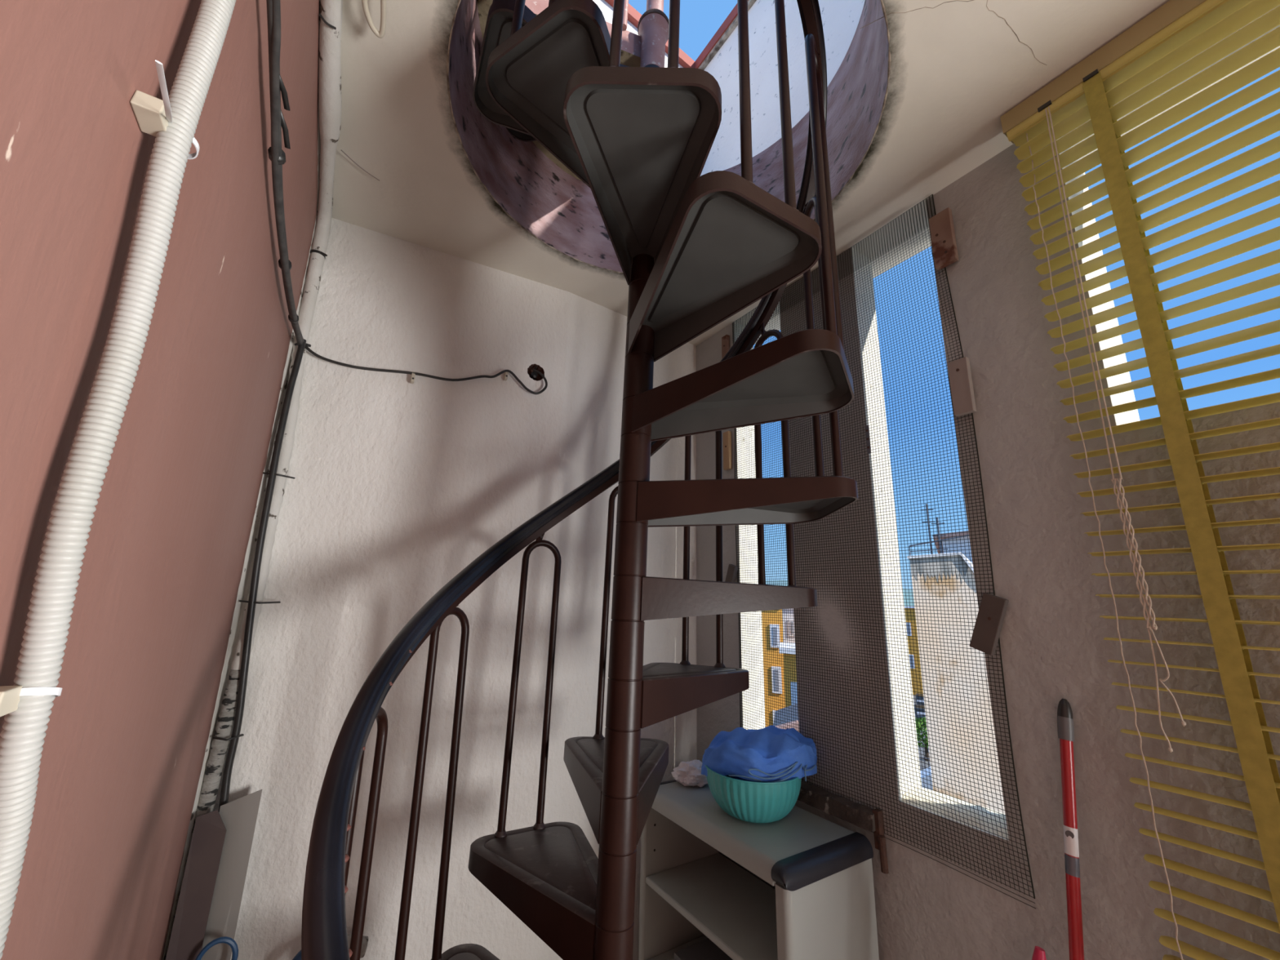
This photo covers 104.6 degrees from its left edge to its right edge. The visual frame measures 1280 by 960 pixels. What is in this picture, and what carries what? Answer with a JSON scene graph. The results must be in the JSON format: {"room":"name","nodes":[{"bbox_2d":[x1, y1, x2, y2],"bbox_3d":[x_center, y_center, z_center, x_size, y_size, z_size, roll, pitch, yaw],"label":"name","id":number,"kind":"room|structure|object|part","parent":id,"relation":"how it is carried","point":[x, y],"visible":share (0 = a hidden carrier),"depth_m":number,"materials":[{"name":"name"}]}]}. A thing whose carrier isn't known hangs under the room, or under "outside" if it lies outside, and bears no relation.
{"room":"enclosed balcony","nodes":[
{"label":"enclosed balcony","id":0,"kind":"room"},
{"bbox_2d":[0,0,319,959],"bbox_3d":[-0.174,0.025,-0.266,0.200,2.820,4.600,10,-16,-32],"label":"wall","id":1,"kind":"structure","parent":0,"point":[127,732],"depth_m":0.57,"materials":[{"name":"red paint"}]},
{"bbox_2d":[0,0,235,959],"bbox_3d":[-0.441,0.215,0.344,0.022,2.680,0.112,10,-16,-32],"label":"conduit","id":2,"kind":"object","parent":1,"relation":"attached to","point":[22,741],"visible":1,"depth_m":0.38,"materials":[{"name":"white plastic"}]},
{"bbox_2d":[0,685,62,716],"bbox_3d":[-0.438,0.153,0.344,0.032,0.017,0.058,1,-13,0],"label":"cable tie","id":3,"kind":"object","parent":2,"relation":"attached to","point":[10,695],"visible":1,"depth_m":0.34,"materials":[{"name":"white plastic"}]},
{"bbox_2d":[129,59,199,159],"bbox_3d":[-0.388,-0.302,0.396,0.036,0.038,0.132,10,-16,-33],"label":"cable tie","id":4,"kind":"object","parent":2,"relation":"attached to","point":[153,114],"visible":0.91,"depth_m":0.41,"materials":[{"name":"white plastic"}]},
{"bbox_2d":[162,0,342,959],"bbox_3d":[-0.822,0.294,0.932,0.052,2.821,1.306,10,-16,-31],"label":"trim","id":5,"kind":"structure","parent":1,"relation":"attached to","point":[245,583],"depth_m":1.46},
{"bbox_2d":[266,0,303,345],"bbox_3d":[-0.739,-0.544,1.037,0.032,0.109,1.445,10,-16,-32],"label":"cable bundle","id":6,"kind":"object","parent":1,"relation":"attached to","point":[277,155],"visible":1,"depth_m":0.83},
{"bbox_2d":[292,0,342,344],"bbox_3d":[-0.874,-0.785,1.329,0.055,0.524,0.982,10,-16,-31],"label":"pipe","id":7,"kind":"object","parent":1,"relation":"attached to","point":[330,101],"visible":0.96,"depth_m":1.42,"materials":[{"name":"white plastic"}]},
{"bbox_2d":[309,249,327,258],"bbox_3d":[-1.124,-0.784,1.732,0.055,0.014,0.048,8,-15,-25],"label":"tie","id":8,"kind":"object","parent":7,"relation":"attached to","point":[324,255],"visible":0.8,"depth_m":1.72,"materials":[{"name":"black plastic"}]},
{"bbox_2d":[319,13,336,29],"bbox_3d":[-0.716,-1.049,1.134,0.005,0.013,0.036,-10,-17,39],"label":"wire","id":9,"kind":"object","parent":7,"relation":"attached to","point":[320,15],"visible":1,"depth_m":1.13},
{"bbox_2d":[213,217,697,959],"bbox_3d":[-0.579,0.533,1.906,2.133,2.820,0.283,9,-16,-30],"label":"wall","id":10,"kind":"structure","parent":0,"point":[399,485],"depth_m":1.75,"materials":[{"name":"paint"}]},
{"bbox_2d":[163,344,306,959],"bbox_3d":[-1.159,0.658,1.390,0.062,2.269,0.041,10,-16,-31],"label":"pipe","id":11,"kind":"object","parent":10,"relation":"attached to","point":[225,720],"visible":0.66,"depth_m":1.43,"materials":[{"name":"white plastic"}]},
{"bbox_2d":[213,338,311,812],"bbox_3d":[-1.127,0.636,1.387,0.106,2.251,0.046,12,-17,-38],"label":"cable","id":12,"kind":"object","parent":10,"relation":"attached to","point":[225,786],"visible":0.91,"depth_m":1.44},
{"bbox_2d":[409,371,415,383],"bbox_3d":[-0.829,-0.374,1.804,0.012,0.039,0.023,10,-16,-32],"label":"clip","id":13,"kind":"object","parent":10,"relation":"attached to","point":[412,375],"visible":1,"depth_m":1.79,"materials":[{"name":"beige plastic"}]},
{"bbox_2d":[304,345,547,394],"bbox_3d":[-0.759,-0.430,1.851,0.846,0.161,0.032,8,-15,-27],"label":"cable","id":14,"kind":"object","parent":10,"relation":"attached to","point":[306,347],"visible":0.94,"depth_m":1.83,"materials":[{"name":"black rubber"}]},
{"bbox_2d":[503,372,508,380],"bbox_3d":[-0.536,-0.419,1.978,0.012,0.039,0.023,10,-16,-32],"label":"clip","id":15,"kind":"object","parent":10,"relation":"attached to","point":[505,374],"visible":0.86,"depth_m":1.97,"materials":[{"name":"beige plastic"}]},
{"bbox_2d":[529,365,537,379],"bbox_3d":[-0.444,-0.447,2.080,0.028,0.056,0.049,8,-15,-26],"label":"socket","id":16,"kind":"object","parent":10,"relation":"attached to","point":[533,375],"visible":0.88,"depth_m":2.08,"materials":[{"name":"black plastic"}]},
{"bbox_2d":[592,0,683,67],"bbox_3d":[-0.598,-2.009,2.375,2.165,1.330,0.199,11,-17,-35],"label":"wall","id":17,"kind":"structure","parent":0,"point":[606,9],"depth_m":2.70,"materials":[{"name":"white paint"}]},
{"bbox_2d":[604,0,694,67],"bbox_3d":[-0.578,-2.691,2.533,2.165,0.070,0.250,11,-17,-35],"label":"trim","id":18,"kind":"structure","parent":17,"relation":"on","point":[685,60],"depth_m":2.81,"materials":[{"name":"paint"}]},
{"bbox_2d":[331,0,1279,346],"bbox_3d":[0.683,-1.456,0.604,2.190,0.505,4.560,10,-16,-32],"label":"ceiling","id":19,"kind":"structure","parent":0,"point":[957,67],"depth_m":1.50,"materials":[{"name":"paint"}]},
{"bbox_2d":[341,150,379,181],"bbox_3d":[-0.880,-0.988,1.558,0.009,0.014,0.134,-4,-15,23],"label":"dry twig","id":20,"kind":"object","parent":19,"relation":"attached to","point":[341,150],"visible":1,"depth_m":1.55,"materials":[{"name":"brown wood"}]},
{"bbox_2d":[361,0,386,38],"bbox_3d":[-0.567,-1.091,1.062,0.051,0.055,0.244,9,-15,-28],"label":"cable","id":21,"kind":"object","parent":19,"relation":"hanging from","point":[380,33],"visible":1,"depth_m":1.13,"materials":[{"name":"plastic"}]},
{"bbox_2d":[446,0,890,273],"bbox_3d":[0.071,-1.001,1.491,1.224,0.010,1.224,1,-13,0],"label":"trim","id":22,"kind":"structure","parent":19,"relation":"attached to","point":[460,1],"depth_m":1.40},
{"bbox_2d":[860,0,1046,65],"bbox_3d":[0.781,-1.073,1.111,0.504,0.001,0.191,3,-14,-8],"label":"crack","id":23,"kind":"object","parent":19,"relation":"attached to","point":[956,0],"depth_m":1.14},
{"bbox_2d":[1000,0,1279,959],"bbox_3d":[1.238,-0.110,0.756,0.086,2.002,0.938,10,-16,-32],"label":"blind","id":24,"kind":"object","parent":19,"relation":"hanging from","point":[1177,31],"visible":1,"depth_m":1.03,"materials":[{"name":"yellow wood"}]},
{"bbox_3d":[1.005,-0.038,1.108,0.031,1.878,0.007,10,-16,-31],"label":"slat cord","id":25,"kind":"part","parent":24,"relation":"part of","materials":[{"name":"yellow fabric"}]},
{"bbox_3d":[1.010,-0.225,1.086,0.029,1.500,0.027,-3,-14,18],"label":"pull cord","id":26,"kind":"part","parent":24,"relation":"part of","materials":[{"name":"beige fabric"}]},
{"bbox_2d":[696,0,1279,959],"bbox_3d":[1.519,-0.605,0.870,0.220,4.655,4.400,10,-16,-32],"label":"wall","id":27,"kind":"structure","parent":0,"point":[1054,648],"depth_m":1.26,"materials":[{"name":"paint"}]},
{"bbox_2d":[694,0,748,68],"bbox_3d":[1.542,-2.890,1.472,0.280,0.070,4.330,10,-16,-32],"label":"trim","id":28,"kind":"structure","parent":27,"relation":"on","point":[733,14],"depth_m":2.88,"materials":[{"name":"red paint"}]},
{"bbox_2d":[721,334,729,359],"bbox_3d":[0.417,-0.618,2.409,0.022,0.180,0.038,10,-16,-32],"label":"wooden block","id":29,"kind":"object","parent":27,"relation":"attached to","point":[726,339],"visible":0.66,"depth_m":2.41,"materials":[{"name":"brown wood"}]},
{"bbox_2d":[697,0,756,70],"bbox_3d":[1.484,-2.872,1.338,0.032,0.030,4.180,10,-16,-32],"label":"trim","id":30,"kind":"structure","parent":27,"relation":"attached to","point":[734,24],"depth_m":2.84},
{"bbox_2d":[723,431,732,470],"bbox_3d":[0.405,-0.137,2.294,0.022,0.180,0.038,10,-16,-32],"label":"wooden block","id":31,"kind":"object","parent":27,"relation":"attached to","point":[727,454],"visible":1,"depth_m":2.28,"materials":[{"name":"brown wood"}]},
{"bbox_2d":[724,564,737,582],"bbox_3d":[0.394,0.418,2.140,0.020,0.106,0.070,10,-16,-32],"label":"wooden block","id":32,"kind":"object","parent":27,"relation":"attached to","point":[731,576],"visible":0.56,"depth_m":2.13,"materials":[{"name":"brown wood"}]},
{"bbox_2d":[797,780,888,873],"bbox_3d":[0.569,1.105,1.663,0.051,0.151,0.565,10,-16,-32],"label":"batten","id":33,"kind":"object","parent":27,"relation":"attached to","point":[860,815],"depth_m":1.53,"materials":[{"name":"brown wood"}]},
{"bbox_3d":[0.708,1.059,1.454,0.030,0.150,0.045,1,-13,0],"label":"rusty hinge","id":34,"kind":"part","parent":33,"relation":"part of","materials":[{"name":"brown metal"}]},
{"bbox_2d":[732,194,1035,908],"bbox_3d":[0.685,0.110,1.779,0.025,1.987,0.976,10,-16,-31],"label":"net","id":35,"kind":"object","parent":27,"relation":"attached to","point":[929,197],"depth_m":1.59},
{"bbox_3d":[0.776,-0.139,1.684,0.006,0.100,0.014,10,-16,-32],"label":"metal strip","id":36,"kind":"part","parent":35,"relation":"part of","materials":[{"name":"silver metal"}]},
{"bbox_2d":[928,207,958,271],"bbox_3d":[0.957,-0.760,1.561,0.022,0.185,0.062,10,-16,-32],"label":"wooden block","id":37,"kind":"object","parent":27,"relation":"attached to","point":[944,249],"visible":1,"depth_m":1.55,"materials":[{"name":"brown wood"}]},
{"bbox_2d":[901,786,1008,839],"bbox_3d":[0.720,0.970,1.636,0.131,0.031,0.913,10,-16,-32],"label":"sill","id":38,"kind":"structure","parent":27,"relation":"attached to","point":[922,792],"depth_m":1.35,"materials":[{"name":"paint"}]},
{"bbox_2d":[947,356,976,416],"bbox_3d":[0.942,-0.273,1.449,0.022,0.168,0.052,10,-16,-32],"label":"wooden block","id":39,"kind":"object","parent":27,"relation":"attached to","point":[959,370],"visible":1,"depth_m":1.44,"materials":[{"name":"brown wood"}]},
{"bbox_2d":[969,592,1008,655],"bbox_3d":[0.919,0.379,1.304,0.022,0.158,0.101,10,-16,-32],"label":"wooden block","id":40,"kind":"object","parent":27,"relation":"attached to","point":[993,608],"visible":1,"depth_m":1.29,"materials":[{"name":"brown wood"}]},
{"bbox_3d":[0.937,1.474,-0.708,5.355,0.150,6.518,1,-13,0],"label":"floor","id":41,"kind":"structure","parent":0,"visible":0},
{"bbox_2d":[165,809,226,959],"bbox_3d":[-1.103,1.312,1.152,0.069,0.930,0.104,10,-16,-32],"label":"board","id":42,"kind":"object","parent":41,"relation":"on","point":[198,883],"visible":1,"depth_m":1.24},
{"bbox_2d":[195,936,238,959],"bbox_3d":[-1.042,1.446,1.133,0.076,0.662,0.070,1,-13,0],"label":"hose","id":43,"kind":"object","parent":41,"relation":"on","point":[228,940],"visible":1,"depth_m":1.22,"materials":[{"name":"blue rubber"}]},
{"bbox_2d":[200,789,262,959],"bbox_3d":[-1.073,1.308,1.200,0.086,0.960,0.091,9,-15,-29],"label":"board","id":44,"kind":"object","parent":41,"relation":"on","point":[238,816],"visible":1,"depth_m":1.30,"materials":[{"name":"wood"}]},
{"bbox_2d":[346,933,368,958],"bbox_3d":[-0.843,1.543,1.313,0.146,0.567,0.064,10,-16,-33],"label":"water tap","id":45,"kind":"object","parent":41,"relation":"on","point":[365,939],"visible":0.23,"depth_m":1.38,"materials":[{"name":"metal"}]},
{"bbox_2d":[301,0,857,959],"bbox_3d":[-0.022,-0.538,1.394,1.078,4.700,1.101,5,-14,-13],"label":"spiral staircase","id":46,"kind":"structure","parent":41,"relation":"on","point":[597,96],"depth_m":1.11,"materials":[{"name":"brown metal"}]},
{"bbox_3d":[-0.034,-1.932,1.743,0.021,0.950,0.020,2,-16,0],"label":"guard rod","id":47,"kind":"part","parent":46,"relation":"part of","materials":[{"name":"pink paint"}]},
{"bbox_3d":[-0.020,0.127,1.173,0.180,3.300,0.180,2,-16,0],"label":"post","id":48,"kind":"part","parent":46,"relation":"part of","materials":[{"name":"brown metal"}]},
{"bbox_2d":[638,779,879,959],"bbox_3d":[0.327,1.490,1.537,0.369,0.832,0.689,10,-16,-32],"label":"base cabinet","id":49,"kind":"object","parent":41,"relation":"on","point":[798,886],"visible":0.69,"depth_m":1.49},
{"bbox_3d":[0.160,1.168,1.897,0.369,0.048,0.034,10,-16,-32],"label":"trim","id":50,"kind":"part","parent":49,"relation":"part of","materials":[{"name":"black plastic"}]},
{"bbox_3d":[0.153,1.574,1.805,0.357,0.784,0.022,10,-16,-32],"label":"panel","id":51,"kind":"part","parent":49,"relation":"part of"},
{"bbox_2d":[671,760,707,786],"bbox_3d":[0.197,1.093,1.854,0.139,0.080,0.121,10,-16,-33],"label":"cloth","id":52,"kind":"object","parent":49,"relation":"on","point":[687,773],"visible":0.84,"depth_m":1.82,"materials":[{"name":"pink fabric"}]},
{"bbox_2d":[645,853,777,959],"bbox_3d":[0.329,1.375,1.577,0.615,0.022,0.698,1,-13,0],"label":"shelf","id":53,"kind":"object","parent":49,"relation":"attached to","point":[732,906],"depth_m":1.61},
{"bbox_3d":[0.472,1.524,1.640,0.008,0.780,0.617,10,-16,-32],"label":"panel","id":54,"kind":"part","parent":49,"relation":"part of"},
{"bbox_2d":[705,764,801,822],"bbox_3d":[0.369,1.012,1.616,0.312,0.141,0.312,1,-13,0],"label":"ribbed bowl","id":55,"kind":"object","parent":49,"relation":"on","point":[752,802],"visible":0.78,"depth_m":1.50,"materials":[{"name":"teal plastic"}]},
{"bbox_2d":[701,724,817,782],"bbox_3d":[0.408,0.935,1.653,0.342,0.197,0.321,12,-17,-37],"label":"drawstring bag","id":56,"kind":"object","parent":55,"relation":"in","point":[771,753],"visible":0.85,"depth_m":1.57,"materials":[{"name":"blue fabric"}]},
{"bbox_3d":[0.510,1.050,1.366,0.369,0.048,0.050,10,-16,-32],"label":"trim","id":57,"kind":"part","parent":49,"relation":"part of","materials":[{"name":"black plastic"}]},
{"bbox_3d":[0.504,1.456,1.274,0.357,0.784,0.042,10,-16,-32],"label":"panel","id":58,"kind":"part","parent":49,"relation":"part of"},
{"bbox_3d":[0.278,1.614,1.599,0.358,0.016,0.363,1,-13,0],"label":"folder","id":59,"kind":"object","parent":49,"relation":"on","visible":0},
{"bbox_3d":[0.282,1.598,1.603,0.351,0.014,0.357,1,-13,0],"label":"folder","id":60,"kind":"object","parent":59,"relation":"on","visible":0},
{"bbox_2d":[674,937,733,959],"bbox_3d":[0.286,1.582,1.607,0.243,0.018,0.262,10,-16,-32],"label":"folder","id":61,"kind":"object","parent":60,"relation":"on","point":[704,949],"visible":0.5,"depth_m":1.65,"materials":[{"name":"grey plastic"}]},
{"bbox_2d":[1031,946,1046,959],"bbox_3d":[0.795,1.404,0.998,0.166,0.776,0.029,1,-13,0],"label":"handle","id":62,"kind":"object","parent":41,"relation":"on","point":[1038,953],"visible":1,"depth_m":1.08,"materials":[{"name":"red plastic"}]},
{"bbox_2d":[1057,698,1084,959],"bbox_3d":[0.804,1.119,0.933,0.384,1.296,0.106,4,-14,-11],"label":"pole","id":63,"kind":"object","parent":41,"relation":"on","point":[1065,726],"visible":1,"depth_m":1.07,"materials":[{"name":"red plastic"}]},
{"label":"outside","id":64,"kind":"structure","parent":0,"visible":0},
{"bbox_2d":[765,580,914,606],"bbox_3d":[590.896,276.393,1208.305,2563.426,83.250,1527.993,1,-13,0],"label":"hills","id":65,"kind":"structure","parent":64,"point":[910,598],"depth_m":1294.94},
{"bbox_3d":[4.870,11.011,14.814,2.124,6.700,2.990,1,-13,0],"label":"house","id":66,"kind":"object","parent":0,"visible":0},
{"bbox_2d":[773,703,799,732],"bbox_3d":[4.957,7.549,15.640,1.400,0.380,2.800,-3,-14,16],"label":"tiled roof","id":67,"kind":"structure","parent":66,"relation":"on","point":[790,706],"depth_m":15.38,"materials":[{"name":"tile"}]},
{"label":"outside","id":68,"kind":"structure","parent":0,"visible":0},
{"bbox_2d":[912,695,930,769],"bbox_3d":[48.543,58.420,193.771,400.000,0.300,396.500,1,-13,0],"label":"ground","id":69,"kind":"structure","parent":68,"point":[913,696],"depth_m":36.20,"materials":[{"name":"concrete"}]},
{"bbox_2d":[761,608,785,727],"bbox_3d":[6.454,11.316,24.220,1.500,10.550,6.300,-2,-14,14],"label":"building","id":70,"kind":"structure","parent":69,"relation":"on","point":[765,612],"depth_m":21.95,"materials":[{"name":"paint"}]},
{"bbox_3d":[6.041,6.978,22.136,0.180,0.760,0.030,-2,-14,14],"label":"pane","id":71,"kind":"part","parent":70,"relation":"part of","materials":[{"name":"glass"}]},
{"bbox_3d":[5.995,8.777,21.707,0.180,0.860,0.030,-2,-14,14],"label":"pane","id":72,"kind":"part","parent":70,"relation":"part of","materials":[{"name":"glass"}]},
{"bbox_2d":[778,642,797,706],"bbox_3d":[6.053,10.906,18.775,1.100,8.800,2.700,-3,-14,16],"label":"building","id":73,"kind":"structure","parent":69,"relation":"on","point":[787,647],"depth_m":18.52,"materials":[{"name":"paint"}]},
{"bbox_3d":[6.159,6.725,19.773,1.100,0.200,2.700,-3,-14,16],"label":"cornice","id":74,"kind":"part","parent":73,"relation":"part of","materials":[{"name":"white paint"}]},
{"bbox_2d":[782,608,795,643],"bbox_3d":[9.902,12.910,30.317,2.200,10.450,6.300,-3,-14,17],"label":"building","id":75,"kind":"structure","parent":69,"relation":"on","point":[788,611],"depth_m":28.57,"materials":[{"name":"white paint"}]},
{"bbox_2d":[904,606,923,694],"bbox_3d":[36.314,21.551,63.415,8.300,10.300,8.300,-6,-15,28],"label":"building","id":76,"kind":"structure","parent":69,"relation":"on","point":[913,625],"depth_m":60.48,"materials":[{"name":"yellow paint"}]},
{"bbox_3d":[33.021,18.439,61.280,0.760,1.360,0.030,-6,-15,28],"label":"pane","id":77,"kind":"part","parent":76,"relation":"part of","materials":[{"name":"glass"}]},
{"bbox_3d":[32.928,22.134,60.398,0.760,1.360,0.030,-6,-15,28],"label":"pane","id":78,"kind":"part","parent":76,"relation":"part of","materials":[{"name":"glass"}]},
{"bbox_2d":[914,704,925,719],"bbox_3d":[26.271,21.612,45.551,1.600,1.398,4.088,-6,-15,28],"label":"parked car","id":79,"kind":"object","parent":69,"relation":"on","point":[920,706],"visible":0.34,"depth_m":44.77,"materials":[{"name":"paint"}]},
{"bbox_2d":[915,693,924,705],"bbox_3d":[29.681,23.112,51.477,1.600,1.398,4.088,-6,-15,28],"label":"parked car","id":80,"kind":"object","parent":69,"relation":"on","point":[919,698],"visible":0.27,"depth_m":50.72,"materials":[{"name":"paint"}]},
{"bbox_2d":[915,716,929,761],"bbox_3d":[19.995,18.136,34.682,2.338,2.807,2.376,1,-13,0],"label":"street tree","id":81,"kind":"object","parent":69,"relation":"on","point":[920,723],"visible":0.27,"depth_m":34.35,"materials":[{"name":"green plant"}]},
{"bbox_3d":[20.006,17.700,34.786,2.338,1.912,2.376,1,-13,0],"label":"crown","id":82,"kind":"part","parent":81,"relation":"part of","materials":[{"name":"green plant"}]},
{"bbox_2d":[919,756,929,770],"bbox_3d":[17.691,17.734,30.209,2.039,1.400,0.052,-6,-15,28],"label":"railing","id":83,"kind":"object","parent":69,"relation":"on","point":[919,757],"visible":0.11,"depth_m":30.41,"materials":[{"name":"metal"}]},
{"bbox_2d":[920,766,933,790],"bbox_3d":[6.071,10.017,10.845,1.300,6.850,0.600,-6,-15,28],"label":"wall","id":84,"kind":"structure","parent":69,"relation":"on","point":[926,769],"depth_m":11.13,"materials":[{"name":"white paint"}]},
{"bbox_2d":[933,530,972,562],"bbox_3d":[11.214,7.711,13.329,4.400,12.740,5.400,-7,-16,31],"label":"house","id":85,"kind":"structure","parent":69,"relation":"on","point":[957,534],"depth_m":13.43,"materials":[{"name":"tile"}]},
{"bbox_2d":[906,551,1004,813],"bbox_3d":[5.961,6.778,6.526,2.415,11.140,6.056,-8,-17,36],"label":"house","id":86,"kind":"structure","parent":69,"relation":"on","point":[924,559],"depth_m":5.76,"materials":[{"name":"beige paint"}]},
{"bbox_2d":[921,503,934,554],"bbox_3d":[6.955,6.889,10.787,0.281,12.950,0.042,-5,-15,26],"label":"tv aerial","id":87,"kind":"object","parent":86,"relation":"on","point":[926,508],"visible":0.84,"depth_m":12.16,"materials":[{"name":"metal"}]},
{"bbox_2d":[931,518,946,553],"bbox_3d":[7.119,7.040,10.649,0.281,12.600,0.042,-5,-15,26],"label":"tv aerial","id":88,"kind":"object","parent":86,"relation":"on","point":[937,522],"visible":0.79,"depth_m":12.01,"materials":[{"name":"metal"}]},
{"bbox_2d":[908,534,968,555],"bbox_3d":[3.775,0.814,6.113,0.800,0.300,0.027,-7,-16,31],"label":"rail","id":89,"kind":"object","parent":86,"relation":"attached to","point":[909,546],"visible":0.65,"depth_m":6.17,"materials":[{"name":"metal"}]}
]}

